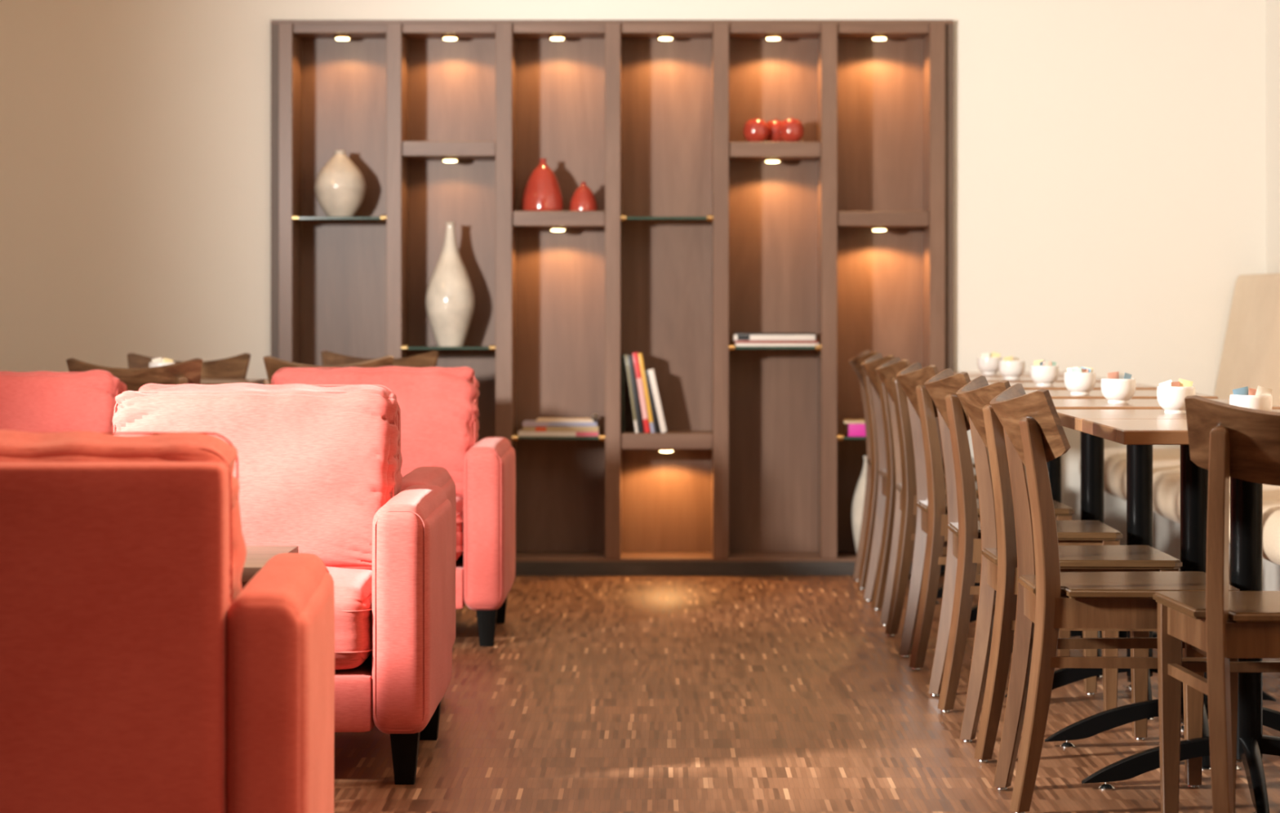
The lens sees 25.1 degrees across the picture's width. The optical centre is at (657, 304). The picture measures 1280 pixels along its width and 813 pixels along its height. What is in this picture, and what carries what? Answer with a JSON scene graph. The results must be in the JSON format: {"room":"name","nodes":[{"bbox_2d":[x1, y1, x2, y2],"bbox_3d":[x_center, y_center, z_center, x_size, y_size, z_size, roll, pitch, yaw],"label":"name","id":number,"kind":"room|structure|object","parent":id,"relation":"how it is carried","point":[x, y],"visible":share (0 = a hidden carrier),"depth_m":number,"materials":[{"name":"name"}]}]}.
{"room":"cafe","nodes":[
{"label":"cafe","id":0,"kind":"room"},
{"bbox_2d":[0,0,1266,545],"bbox_3d":[-0.450,-0.400,10.820,5.900,2.800,0.320,0,0,0],"label":"wall","id":1,"kind":"structure","parent":0,"point":[1109,156],"depth_m":10.66,"materials":[{"name":"beige paint"}]},
{"bbox_2d":[333,575,1279,812],"bbox_3d":[-0.450,1.050,4.990,5.900,0.100,11.980,0,0,0],"label":"floor","id":2,"kind":"structure","parent":0,"point":[593,694],"depth_m":6.93,"materials":[{"name":"wood"}]},
{"bbox_2d":[0,369,127,435],"bbox_3d":[-1.865,0.593,8.157,0.859,0.813,0.738,0,0,-2],"label":"armchair","id":3,"kind":"object","parent":2,"relation":"on","point":[38,401],"visible":0.23,"depth_m":8.23,"materials":[{"name":"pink fabric"}]},
{"bbox_2d":[66,358,202,391],"bbox_3d":[-1.605,0.582,8.972,0.420,0.837,0.468,0,0,0],"label":"dining chair","id":4,"kind":"object","parent":2,"relation":"on","point":[189,371],"visible":0.13,"depth_m":8.77,"materials":[{"name":"brown wood"}]},
{"bbox_2d":[0,429,334,812],"bbox_3d":[-0.949,0.594,4.473,0.859,0.812,0.738,0,0,-3],"label":"armchair","id":5,"kind":"object","parent":2,"relation":"on","point":[139,672],"visible":1,"depth_m":4.12,"materials":[{"name":"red fabric"}]},
{"bbox_2d":[0,429,246,606],"bbox_3d":[-0.942,0.404,4.328,0.636,0.421,0.226,0,9,-3],"label":"cushion","id":6,"kind":"object","parent":5,"relation":"on","point":[15,446],"depth_m":4.27,"materials":[{"name":"red fabric"}]},
{"bbox_2d":[127,352,250,378],"bbox_3d":[-1.585,0.582,9.568,0.420,0.837,0.468,0,0,0],"label":"dining chair","id":7,"kind":"object","parent":2,"relation":"on","point":[236,366],"visible":0.16,"depth_m":9.73,"materials":[{"name":"brown wood"}]},
{"bbox_2d":[200,378,264,384],"bbox_3d":[-1.600,0.623,9.270,0.669,0.754,0.669,0,0,0],"label":"pedestal table","id":8,"kind":"object","parent":2,"relation":"on","point":[203,381],"visible":0.02,"depth_m":9.29,"materials":[{"name":"wood"}]},
{"bbox_2d":[148,362,175,367],"bbox_3d":[-1.585,0.214,9.200,0.087,0.062,0.087,0,0,0],"label":"sugar bowl","id":9,"kind":"object","parent":8,"relation":"on","point":[150,364],"visible":0.23,"depth_m":9.16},
{"bbox_2d":[151,356,162,362],"bbox_3d":[-1.599,0.195,9.207,0.043,0.056,0.007,0,0,-22],"label":"packet","id":10,"kind":"object","parent":9,"relation":"in","point":[158,359],"visible":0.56,"depth_m":9.20,"materials":[{"name":"white paper"}]},
{"bbox_2d":[162,357,173,362],"bbox_3d":[-1.571,0.197,9.191,0.043,0.056,0.006,0,0,-11],"label":"packet","id":11,"kind":"object","parent":9,"relation":"in","point":[165,360],"visible":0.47,"depth_m":9.19,"materials":[{"name":"yellow paper"}]},
{"bbox_2d":[240,546,298,589],"bbox_3d":[-0.950,0.740,5.490,0.470,0.520,0.470,0,0,0],"label":"table","id":12,"kind":"object","parent":2,"relation":"on","point":[256,557],"visible":0.03,"depth_m":5.48,"materials":[{"name":"brown wood"}]},
{"bbox_2d":[112,388,452,784],"bbox_3d":[-0.900,0.593,6.307,0.859,0.813,0.738,0,0,0],"label":"armchair","id":13,"kind":"object","parent":2,"relation":"on","point":[319,472],"visible":0.54,"depth_m":6.34,"materials":[{"name":"pink fabric"}]},
{"bbox_2d":[112,388,402,570],"bbox_3d":[-0.902,0.402,6.451,0.648,0.422,0.225,0,-9,0],"label":"cushion","id":14,"kind":"object","parent":13,"relation":"on","point":[316,468],"depth_m":6.36,"materials":[{"name":"pink fabric"}]},
{"bbox_2d":[326,566,372,670],"bbox_3d":[-0.900,0.676,6.232,0.611,0.204,0.588,0,0,0],"label":"seat cushion","id":15,"kind":"object","parent":13,"relation":"on","point":[353,585],"depth_m":5.97,"materials":[{"name":"red fabric"}]},
{"bbox_2d":[138,382,456,646],"bbox_3d":[-0.945,0.594,7.078,0.859,0.812,0.738,0,0,0],"label":"armchair","id":16,"kind":"object","parent":2,"relation":"on","point":[440,477],"visible":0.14,"depth_m":6.94,"materials":[{"name":"pink fabric"}]},
{"bbox_2d":[138,382,402,467],"bbox_3d":[-0.946,0.404,6.933,0.655,0.421,0.226,0,9,0],"label":"cushion","id":17,"kind":"object","parent":16,"relation":"on","point":[234,386],"depth_m":6.92,"materials":[{"name":"pink fabric"}]},
{"bbox_2d":[262,355,393,384],"bbox_3d":[-1.055,0.582,9.372,0.420,0.837,0.468,0,0,0],"label":"dining chair","id":18,"kind":"object","parent":2,"relation":"on","point":[272,364],"visible":0.07,"depth_m":9.19,"materials":[{"name":"brown wood"}]},
{"bbox_2d":[320,351,439,367],"bbox_3d":[-0.985,0.582,10.048,0.420,0.837,0.468,0,0,0],"label":"dining chair","id":19,"kind":"object","parent":2,"relation":"on","point":[429,359],"visible":0.1,"depth_m":10.22,"materials":[{"name":"brown wood"}]},
{"bbox_2d":[271,365,515,646],"bbox_3d":[-0.873,0.594,8.727,0.859,0.812,0.738,0,0,0],"label":"armchair","id":20,"kind":"object","parent":2,"relation":"on","point":[438,406],"visible":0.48,"depth_m":8.76,"materials":[{"name":"pink fabric"}]},
{"bbox_2d":[271,365,479,499],"bbox_3d":[-0.873,0.404,8.872,0.655,0.421,0.226,0,-9,0],"label":"cushion","id":21,"kind":"object","parent":20,"relation":"on","point":[438,406],"depth_m":8.79,"materials":[{"name":"pink fabric"}]},
{"bbox_2d":[455,497,463,559],"bbox_3d":[-0.873,0.675,8.652,0.610,0.204,0.587,0,0,0],"label":"seat cushion","id":22,"kind":"object","parent":20,"relation":"on","point":[460,500],"depth_m":8.41,"materials":[{"name":"red fabric"}]},
{"bbox_2d":[271,19,954,575],"bbox_3d":[-0.167,-0.027,10.759,2.528,2.055,0.318,0,0,0],"label":"bookcase","id":23,"kind":"object","parent":2,"relation":"on","point":[700,234],"visible":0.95,"depth_m":10.88,"materials":[{"name":"brown wood"}]},
{"bbox_2d":[314,150,366,216],"bbox_3d":[-1.182,-0.451,10.715,0.192,0.250,0.192,0,0,0],"label":"vase","id":24,"kind":"object","parent":23,"relation":"on","point":[340,187],"visible":0.96,"depth_m":10.65,"materials":[{"name":"beige ceramic"}]},
{"bbox_2d":[333,34,351,39],"bbox_3d":[-1.175,-0.998,10.725,0.066,0.018,0.066,0,0,0],"label":"recessed light","id":25,"kind":"object","parent":23,"relation":"attached to","point":[339,37],"depth_m":10.70,"materials":[{"name":"white"}]},
{"bbox_2d":[425,222,475,346],"bbox_3d":[-0.772,-0.076,10.715,0.185,0.464,0.185,0,0,0],"label":"vase","id":26,"kind":"object","parent":23,"relation":"on","point":[450,299],"visible":1,"depth_m":10.66,"materials":[{"name":"beige ceramic"}]},
{"bbox_2d":[441,156,458,162],"bbox_3d":[-0.773,-0.542,10.725,0.066,0.018,0.066,0,0,0],"label":"recessed light","id":27,"kind":"object","parent":23,"relation":"attached to","point":[448,159],"depth_m":10.70,"materials":[{"name":"white"}]},
{"bbox_2d":[441,34,458,39],"bbox_3d":[-0.773,-0.998,10.725,0.066,0.018,0.066,0,0,0],"label":"recessed light","id":28,"kind":"object","parent":23,"relation":"attached to","point":[446,37],"depth_m":10.70,"materials":[{"name":"white"}]},
{"bbox_2d":[520,185,526,210],"bbox_3d":[-0.471,-0.418,10.826,0.088,0.142,0.088,0,0,0],"label":"vase","id":29,"kind":"object","parent":23,"relation":"on","point":[526,185],"visible":0.05,"depth_m":10.81,"materials":[{"name":"red ceramic"}]},
{"bbox_2d":[522,158,563,210],"bbox_3d":[-0.426,-0.446,10.700,0.152,0.197,0.152,0,0,0],"label":"vase","id":30,"kind":"object","parent":23,"relation":"on","point":[543,192],"visible":0.96,"depth_m":10.65,"materials":[{"name":"red ceramic"}]},
{"bbox_2d":[548,34,565,39],"bbox_3d":[-0.374,-0.998,10.725,0.066,0.018,0.066,0,0,0],"label":"recessed light","id":31,"kind":"object","parent":23,"relation":"attached to","point":[553,37],"depth_m":10.70,"materials":[{"name":"white"}]},
{"bbox_2d":[549,226,566,231],"bbox_3d":[-0.371,-0.284,10.725,0.066,0.018,0.066,0,0,0],"label":"recessed light","id":32,"kind":"object","parent":23,"relation":"attached to","point":[553,228],"depth_m":10.70,"materials":[{"name":"white"}]},
{"bbox_2d":[518,429,599,435],"bbox_3d":[-0.367,0.479,10.739,0.298,0.016,0.202,0,0,0],"label":"book","id":33,"kind":"object","parent":23,"relation":"on","point":[521,433],"visible":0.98,"depth_m":10.64,"materials":[{"name":"paper"}]},
{"bbox_2d":[522,424,599,431],"bbox_3d":[-0.358,0.461,10.738,0.282,0.019,0.192,0,0,0],"label":"book","id":34,"kind":"object","parent":33,"relation":"on","point":[597,428],"visible":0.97,"depth_m":10.64,"materials":[{"name":"paper"}]},
{"bbox_2d":[522,420,598,426],"bbox_3d":[-0.361,0.443,10.741,0.276,0.016,0.202,0,0,0],"label":"book","id":35,"kind":"object","parent":34,"relation":"on","point":[526,423],"visible":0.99,"depth_m":10.64,"materials":[{"name":"paper"}]},
{"bbox_2d":[536,417,594,422],"bbox_3d":[-0.343,0.430,10.741,0.212,0.009,0.191,0,0,0],"label":"magazine","id":36,"kind":"object","parent":35,"relation":"on","point":[539,420],"visible":0.98,"depth_m":10.65,"materials":[{"name":"paper"}]},
{"bbox_2d":[591,413,598,421],"bbox_3d":[-0.233,0.420,10.729,0.024,0.022,0.170,0,0,0],"label":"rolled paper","id":37,"kind":"object","parent":36,"relation":"on","point":[596,415],"visible":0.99,"depth_m":10.70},
{"bbox_2d":[569,182,597,210],"bbox_3d":[-0.275,-0.403,10.700,0.105,0.111,0.105,0,0,0],"label":"vase","id":38,"kind":"object","parent":23,"relation":"on","point":[583,198],"visible":0.95,"depth_m":10.66,"materials":[{"name":"red ceramic"}]},
{"bbox_2d":[621,353,625,432],"bbox_3d":[-0.128,0.330,10.735,0.012,0.290,0.191,0,0,0],"label":"book","id":39,"kind":"object","parent":23,"relation":"on","point":[623,358],"visible":1,"depth_m":10.64,"materials":[{"name":"paper"}]},
{"bbox_2d":[624,353,638,432],"bbox_3d":[-0.096,0.329,10.734,0.050,0.291,0.192,0,0,0],"label":"book","id":40,"kind":"object","parent":23,"relation":"on","point":[625,355],"visible":0.98,"depth_m":10.64,"materials":[{"name":"paper"}]},
{"bbox_2d":[627,354,643,432],"bbox_3d":[-0.081,0.330,10.735,0.060,0.290,0.191,0,0,0],"label":"book","id":41,"kind":"object","parent":23,"relation":"on","point":[632,370],"visible":1,"depth_m":10.64,"materials":[{"name":"paper"}]},
{"bbox_2d":[632,351,649,432],"bbox_3d":[-0.060,0.325,10.734,0.066,0.299,0.192,0,0,0],"label":"book","id":42,"kind":"object","parent":23,"relation":"on","point":[636,361],"visible":1,"depth_m":10.64,"materials":[{"name":"paper"}]},
{"bbox_2d":[637,352,654,432],"bbox_3d":[-0.041,0.327,10.734,0.062,0.296,0.192,0,0,0],"label":"book","id":43,"kind":"object","parent":23,"relation":"on","point":[640,355],"visible":0.99,"depth_m":10.64,"materials":[{"name":"paper"}]},
{"bbox_2d":[644,368,657,432],"bbox_3d":[-0.021,0.358,10.735,0.050,0.233,0.191,0,0,0],"label":"book","id":44,"kind":"object","parent":23,"relation":"on","point":[646,371],"visible":1,"depth_m":10.64,"materials":[{"name":"paper"}]},
{"bbox_2d":[648,368,666,432],"bbox_3d":[0.000,0.356,10.735,0.070,0.237,0.191,0,0,0],"label":"book","id":45,"kind":"object","parent":23,"relation":"on","point":[651,373],"visible":1,"depth_m":10.64,"materials":[{"name":"paper"}]},
{"bbox_2d":[657,34,674,39],"bbox_3d":[0.031,-0.998,10.725,0.066,0.018,0.066,0,0,0],"label":"recessed light","id":46,"kind":"object","parent":23,"relation":"attached to","point":[661,37],"depth_m":10.70,"materials":[{"name":"white"}]},
{"bbox_2d":[657,448,675,452],"bbox_3d":[0.034,0.542,10.725,0.066,0.018,0.066,0,0,0],"label":"recessed light","id":47,"kind":"object","parent":23,"relation":"attached to","point":[660,450],"depth_m":10.70,"materials":[{"name":"white"}]},
{"bbox_2d":[742,117,768,142],"bbox_3d":[0.367,-0.651,10.700,0.095,0.097,0.095,0,0,0],"label":"apple","id":48,"kind":"object","parent":23,"relation":"on","point":[756,130],"visible":0.99,"depth_m":10.66,"materials":[{"name":"food"}]},
{"bbox_2d":[764,157,781,163],"bbox_3d":[0.430,-0.539,10.725,0.066,0.018,0.066,0,0,0],"label":"recessed light","id":49,"kind":"object","parent":23,"relation":"attached to","point":[771,160],"depth_m":10.70,"materials":[{"name":"white"}]},
{"bbox_2d":[764,34,782,39],"bbox_3d":[0.433,-0.998,10.725,0.066,0.018,0.066,0,0,0],"label":"recessed light","id":50,"kind":"object","parent":23,"relation":"attached to","point":[769,37],"depth_m":10.70,"materials":[{"name":"white"}]},
{"bbox_2d":[765,118,783,142],"bbox_3d":[0.443,-0.651,10.775,0.095,0.097,0.095,0,0,0],"label":"apple","id":51,"kind":"object","parent":23,"relation":"on","point":[773,126],"visible":0.58,"depth_m":10.73,"materials":[{"name":"food"}]},
{"bbox_2d":[733,342,819,346],"bbox_3d":[0.445,0.148,10.739,0.310,0.011,0.201,0,0,0],"label":"book","id":52,"kind":"object","parent":23,"relation":"on","point":[735,344],"visible":0.98,"depth_m":10.64,"materials":[{"name":"paper"}]},
{"bbox_2d":[733,340,817,342],"bbox_3d":[0.441,0.137,10.742,0.307,0.010,0.201,0,0,0],"label":"book","id":53,"kind":"object","parent":52,"relation":"on","point":[735,341],"visible":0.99,"depth_m":10.64,"materials":[{"name":"paper"}]},
{"bbox_2d":[732,333,815,340],"bbox_3d":[0.434,0.121,10.738,0.304,0.021,0.192,0,0,0],"label":"book","id":54,"kind":"object","parent":53,"relation":"on","point":[735,337],"visible":0.98,"depth_m":10.64,"materials":[{"name":"paper"}]},
{"bbox_2d":[733,333,815,334],"bbox_3d":[0.436,0.108,10.739,0.298,0.005,0.191,0,0,0],"label":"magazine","id":55,"kind":"object","parent":54,"relation":"on","point":[735,333],"visible":1,"depth_m":10.64,"materials":[{"name":"paper"}]},
{"bbox_2d":[778,116,804,142],"bbox_3d":[0.499,-0.651,10.690,0.095,0.097,0.095,0,0,0],"label":"apple","id":56,"kind":"object","parent":23,"relation":"on","point":[791,130],"visible":1,"depth_m":10.65,"materials":[{"name":"food"}]},
{"bbox_2d":[845,423,866,435],"bbox_3d":[0.827,0.464,10.729,0.237,0.046,0.181,0,0,0],"label":"book","id":57,"kind":"object","parent":23,"relation":"on","point":[852,429],"visible":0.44,"depth_m":10.64,"materials":[{"name":"paper"}]},
{"bbox_2d":[843,419,864,423],"bbox_3d":[0.806,0.435,10.724,0.220,0.010,0.171,0,0,3],"label":"book","id":58,"kind":"object","parent":57,"relation":"on","point":[846,421],"visible":0.38,"depth_m":10.64,"materials":[{"name":"paper"}]},
{"bbox_2d":[851,455,866,554],"bbox_3d":[0.790,0.750,10.725,0.132,0.374,0.132,0,0,0],"label":"floor vase","id":59,"kind":"object","parent":23,"relation":"on","point":[857,506],"visible":0.3,"depth_m":10.69,"materials":[{"name":"beige ceramic"}]},
{"bbox_2d":[870,34,888,39],"bbox_3d":[0.829,-0.998,10.725,0.066,0.018,0.066,0,0,0],"label":"recessed light","id":60,"kind":"object","parent":23,"relation":"attached to","point":[875,37],"depth_m":10.70,"materials":[{"name":"white"}]},
{"bbox_2d":[871,226,888,231],"bbox_3d":[0.829,-0.284,10.725,0.066,0.018,0.066,0,0,0],"label":"recessed light","id":61,"kind":"object","parent":23,"relation":"attached to","point":[874,228],"depth_m":10.70,"materials":[{"name":"white"}]},
{"bbox_2d":[848,349,980,589],"bbox_3d":[0.917,0.582,10.241,0.468,0.837,0.420,0,0,1],"label":"dining chair","id":62,"kind":"object","parent":2,"relation":"on","point":[861,567],"visible":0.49,"depth_m":10.09,"materials":[{"name":"brown wood"}]},
{"bbox_2d":[860,352,981,610],"bbox_3d":[0.910,0.582,9.549,0.468,0.837,0.420,0,0,-1],"label":"dining chair","id":63,"kind":"object","parent":2,"relation":"on","point":[875,586],"visible":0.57,"depth_m":9.40,"materials":[{"name":"brown wood"}]},
{"bbox_2d":[875,356,978,636],"bbox_3d":[0.902,0.582,8.800,0.468,0.837,0.420,0,0,1],"label":"dining chair","id":64,"kind":"object","parent":2,"relation":"on","point":[905,507],"visible":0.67,"depth_m":8.65,"materials":[{"name":"brown wood"}]},
{"bbox_2d":[895,361,1075,671],"bbox_3d":[0.900,0.582,8.009,0.468,0.837,0.420,0,0,-1],"label":"dining chair","id":65,"kind":"object","parent":2,"relation":"on","point":[931,519],"visible":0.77,"depth_m":7.85,"materials":[{"name":"brown wood"}]},
{"bbox_2d":[908,371,1066,579],"bbox_3d":[1.210,0.623,10.270,0.669,0.754,0.669,0,0,0],"label":"pedestal table","id":66,"kind":"object","parent":2,"relation":"on","point":[970,373],"visible":0.02,"depth_m":10.28,"materials":[{"name":"wood"}]},
{"bbox_2d":[977,356,1001,374],"bbox_3d":[1.170,0.214,10.120,0.087,0.062,0.087,0,0,0],"label":"sugar bowl","id":67,"kind":"object","parent":66,"relation":"on","point":[987,366],"visible":0.98,"depth_m":10.09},
{"bbox_2d":[981,353,989,357],"bbox_3d":[1.157,0.195,10.113,0.035,0.052,0.008,0,0,31],"label":"packet","id":68,"kind":"object","parent":67,"relation":"in","point":[983,355],"visible":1,"depth_m":10.11,"materials":[{"name":"white paper"}]},
{"bbox_2d":[991,351,1000,357],"bbox_3d":[1.188,0.193,10.108,0.043,0.056,0.008,0,0,25],"label":"packet","id":69,"kind":"object","parent":67,"relation":"in","point":[993,354],"visible":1,"depth_m":10.11,"materials":[{"name":"yellow paper"}]},
{"bbox_2d":[935,376,1102,604],"bbox_3d":[1.210,0.623,9.580,0.669,0.754,0.669,0,0,0],"label":"pedestal table","id":70,"kind":"object","parent":2,"relation":"on","point":[989,379],"visible":0.02,"depth_m":9.60,"materials":[{"name":"wood"}]},
{"bbox_2d":[998,360,1025,379],"bbox_3d":[1.168,0.214,9.460,0.087,0.062,0.087,0,0,0],"label":"sugar bowl","id":71,"kind":"object","parent":70,"relation":"on","point":[1010,370],"visible":1,"depth_m":9.43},
{"bbox_2d":[1003,355,1013,360],"bbox_3d":[1.156,0.195,9.453,0.039,0.054,0.010,0,0,-8],"label":"packet","id":72,"kind":"object","parent":71,"relation":"in","point":[1006,358],"visible":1,"depth_m":9.45,"materials":[{"name":"yellow paper"}]},
{"bbox_2d":[924,368,1123,712],"bbox_3d":[0.902,0.582,7.190,0.468,0.837,0.420,0,0,0],"label":"dining chair","id":73,"kind":"object","parent":2,"relation":"on","point":[963,554],"visible":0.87,"depth_m":7.04,"materials":[{"name":"brown wood"}]},
{"bbox_2d":[969,382,1156,622],"bbox_3d":[1.210,0.623,8.830,0.669,0.754,0.669,0,0,0],"label":"pedestal table","id":74,"kind":"object","parent":2,"relation":"on","point":[1054,466],"visible":0.02,"depth_m":8.80,"materials":[{"name":"wood"}]},
{"bbox_2d":[1030,365,1058,386],"bbox_3d":[1.170,0.214,8.680,0.087,0.062,0.087,0,0,0],"label":"sugar bowl","id":75,"kind":"object","parent":74,"relation":"on","point":[1042,375],"visible":1,"depth_m":8.65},
{"bbox_2d":[1033,360,1044,365],"bbox_3d":[1.156,0.193,8.694,0.037,0.053,0.007,0,0,30],"label":"packet","id":76,"kind":"object","parent":75,"relation":"in","point":[1036,362],"visible":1,"depth_m":8.70,"materials":[{"name":"yellow paper"}]},
{"bbox_2d":[1045,360,1056,365],"bbox_3d":[1.186,0.196,8.670,0.038,0.054,0.006,0,0,-10],"label":"packet","id":77,"kind":"object","parent":75,"relation":"in","point":[1053,363],"visible":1,"depth_m":8.67,"materials":[{"name":"white paper"}]},
{"bbox_2d":[955,375,1182,763],"bbox_3d":[0.904,0.582,6.425,0.468,0.837,0.420,0,0,-1],"label":"dining chair","id":78,"kind":"object","parent":2,"relation":"on","point":[998,585],"visible":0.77,"depth_m":6.28,"materials":[{"name":"brown wood"}]},
{"bbox_2d":[971,390,1217,678],"bbox_3d":[1.210,0.623,7.990,0.669,0.754,0.669,0,0,0],"label":"pedestal table","id":79,"kind":"object","parent":2,"relation":"on","point":[1092,447],"visible":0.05,"depth_m":7.96,"materials":[{"name":"black metal"}]},
{"bbox_2d":[1063,372,1096,395],"bbox_3d":[1.152,0.214,7.830,0.087,0.062,0.087,0,0,0],"label":"sugar bowl","id":80,"kind":"object","parent":79,"relation":"on","point":[1077,383],"visible":1,"depth_m":7.80,"materials":[{"name":"ceramic"}]},
{"bbox_2d":[1071,367,1081,372],"bbox_3d":[1.142,0.196,7.818,0.034,0.051,0.010,0,0,40],"label":"packet","id":81,"kind":"object","parent":80,"relation":"in","point":[1079,369],"visible":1,"depth_m":7.81,"materials":[{"name":"white paper"}]},
{"bbox_2d":[989,383,1239,812],"bbox_3d":[0.904,0.582,5.775,0.468,0.837,0.420,0,0,0],"label":"dining chair","id":82,"kind":"object","parent":2,"relation":"on","point":[1049,599],"visible":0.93,"depth_m":5.62,"materials":[{"name":"brown wood"}]},
{"bbox_2d":[1004,399,1279,720],"bbox_3d":[1.210,0.623,7.205,0.669,0.754,0.669,0,0,0],"label":"pedestal table","id":83,"kind":"object","parent":2,"relation":"on","point":[1139,457],"visible":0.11,"depth_m":7.18,"materials":[{"name":"black metal"}]},
{"bbox_2d":[1100,377,1135,403],"bbox_3d":[1.149,0.214,7.160,0.087,0.062,0.087,0,0,0],"label":"sugar bowl","id":84,"kind":"object","parent":83,"relation":"on","point":[1114,390],"visible":1,"depth_m":7.13,"materials":[{"name":"ceramic"}]},
{"bbox_2d":[1107,371,1119,378],"bbox_3d":[1.135,0.192,7.150,0.037,0.053,0.010,0,0,-22],"label":"packet","id":85,"kind":"object","parent":84,"relation":"in","point":[1112,375],"visible":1,"depth_m":7.15,"materials":[{"name":"pink paper"}]},
{"bbox_2d":[1119,372,1124,378],"bbox_3d":[1.157,0.195,7.161,0.042,0.056,0.007,0,0,-36],"label":"packet","id":86,"kind":"object","parent":84,"relation":"in","point":[1121,375],"visible":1,"depth_m":7.16,"materials":[{"name":"white paper"}]},
{"bbox_2d":[1124,372,1131,378],"bbox_3d":[1.167,0.196,7.150,0.009,0.055,0.041,0,0,41],"label":"packet","id":87,"kind":"object","parent":84,"relation":"in","point":[1126,375],"visible":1,"depth_m":7.15,"materials":[{"name":"blue paper"}]},
{"bbox_2d":[1044,409,1279,770],"bbox_3d":[1.210,0.623,6.465,0.669,0.754,0.669,0,0,0],"label":"pedestal table","id":88,"kind":"object","parent":2,"relation":"on","point":[1193,478],"visible":0.35,"depth_m":6.44,"materials":[{"name":"black metal"}]},
{"bbox_2d":[1156,386,1195,413],"bbox_3d":[1.172,0.214,6.490,0.087,0.062,0.087,0,0,0],"label":"sugar bowl","id":89,"kind":"object","parent":88,"relation":"on","point":[1171,399],"visible":0.89,"depth_m":6.46,"materials":[{"name":"ceramic"}]},
{"bbox_2d":[1159,379,1172,386],"bbox_3d":[1.154,0.197,6.486,0.046,0.058,0.006,0,0,32],"label":"packet","id":90,"kind":"object","parent":89,"relation":"in","point":[1166,384],"visible":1,"depth_m":6.49,"materials":[{"name":"white paper"}]},
{"bbox_2d":[1170,382,1180,386],"bbox_3d":[1.171,0.199,6.484,0.032,0.050,0.006,-1,0,-35],"label":"packet","id":91,"kind":"object","parent":89,"relation":"in","point":[1172,384],"visible":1,"depth_m":6.48,"materials":[{"name":"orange paper"}]},
{"bbox_2d":[1178,378,1192,386],"bbox_3d":[1.189,0.194,6.490,0.043,0.056,0.006,0,0,4],"label":"packet","id":92,"kind":"object","parent":89,"relation":"in","point":[1184,383],"visible":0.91,"depth_m":6.49,"materials":[{"name":"yellow paper"}]},
{"bbox_2d":[1079,273,1279,591],"bbox_3d":[1.903,0.445,7.820,0.695,1.110,5.640,0,0,0],"label":"banquette","id":93,"kind":"object","parent":2,"relation":"on","point":[1251,352],"visible":0.25,"depth_m":9.90,"materials":[{"name":"fabric"}]},
{"bbox_2d":[1079,448,1180,497],"bbox_3d":[1.835,0.600,10.287,0.560,0.152,0.701,0,0,0],"label":"seat cushion","id":94,"kind":"object","parent":93,"relation":"on","point":[1112,455],"depth_m":10.06,"materials":[{"name":"beige fabric"}]},
{"bbox_2d":[1109,458,1180,501],"bbox_3d":[1.835,0.600,9.582,0.560,0.152,0.701,0,0,0],"label":"seat cushion","id":95,"kind":"object","parent":93,"relation":"on","point":[1117,471],"depth_m":9.67,"materials":[{"name":"beige fabric"}]},
{"bbox_2d":[1152,470,1230,524],"bbox_3d":[1.835,0.600,8.877,0.560,0.152,0.701,0,0,0],"label":"seat cushion","id":96,"kind":"object","parent":93,"relation":"on","point":[1166,484],"depth_m":8.84,"materials":[{"name":"beige fabric"}]},
{"bbox_2d":[1228,484,1279,544],"bbox_3d":[1.835,0.600,8.172,0.560,0.152,0.701,0,0,0],"label":"seat cushion","id":97,"kind":"object","parent":93,"relation":"on","point":[1270,492],"depth_m":8.00,"materials":[{"name":"beige fabric"}]},
{"bbox_2d":[1262,500,1279,565],"bbox_3d":[1.835,0.600,7.468,0.560,0.152,0.701,0,0,0],"label":"seat cushion","id":98,"kind":"object","parent":93,"relation":"on","point":[1271,508],"depth_m":7.34,"materials":[{"name":"beige fabric"}]},
{"bbox_2d":[1081,418,1279,812],"bbox_3d":[1.210,0.623,5.900,0.669,0.754,0.669,0,0,0],"label":"pedestal table","id":99,"kind":"object","parent":2,"relation":"on","point":[1246,496],"visible":0.59,"depth_m":5.87,"materials":[{"name":"brown wood"}]},
{"bbox_2d":[1229,394,1272,411],"bbox_3d":[1.215,0.214,5.880,0.087,0.062,0.087,0,0,0],"label":"sugar bowl","id":100,"kind":"object","parent":99,"relation":"on","point":[1263,402],"visible":0.41,"depth_m":5.84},
{"bbox_2d":[1232,386,1248,395],"bbox_3d":[1.197,0.194,5.876,0.042,0.056,0.009,0,0,-1],"label":"packet","id":101,"kind":"object","parent":100,"relation":"in","point":[1242,391],"visible":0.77,"depth_m":5.87,"materials":[{"name":"blue paper"}]},
{"bbox_2d":[1248,387,1257,395],"bbox_3d":[1.222,0.197,5.875,0.040,0.054,0.009,0,0,-20],"label":"packet","id":102,"kind":"object","parent":100,"relation":"in","point":[1251,391],"visible":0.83,"depth_m":5.87,"materials":[{"name":"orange paper"}]},
{"bbox_2d":[1255,385,1272,395],"bbox_3d":[1.235,0.193,5.867,0.044,0.056,0.010,0,0,-12],"label":"packet","id":103,"kind":"object","parent":100,"relation":"in","point":[1260,390],"visible":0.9,"depth_m":5.86,"materials":[{"name":"white paper"}]},
{"bbox_2d":[1152,395,1279,812],"bbox_3d":[1.160,0.582,5.332,0.420,0.837,0.468,0,0,0],"label":"dining chair","id":104,"kind":"object","parent":2,"relation":"on","point":[1225,440],"visible":1,"depth_m":5.18,"materials":[{"name":"brown wood"}]},
{"bbox_2d":[1266,0,1279,273],"bbox_3d":[2.380,-0.400,4.830,0.240,2.800,11.660,0,0,0],"label":"wall","id":105,"kind":"structure","parent":0,"point":[1273,6],"depth_m":10.54,"materials":[{"name":"beige paint"}]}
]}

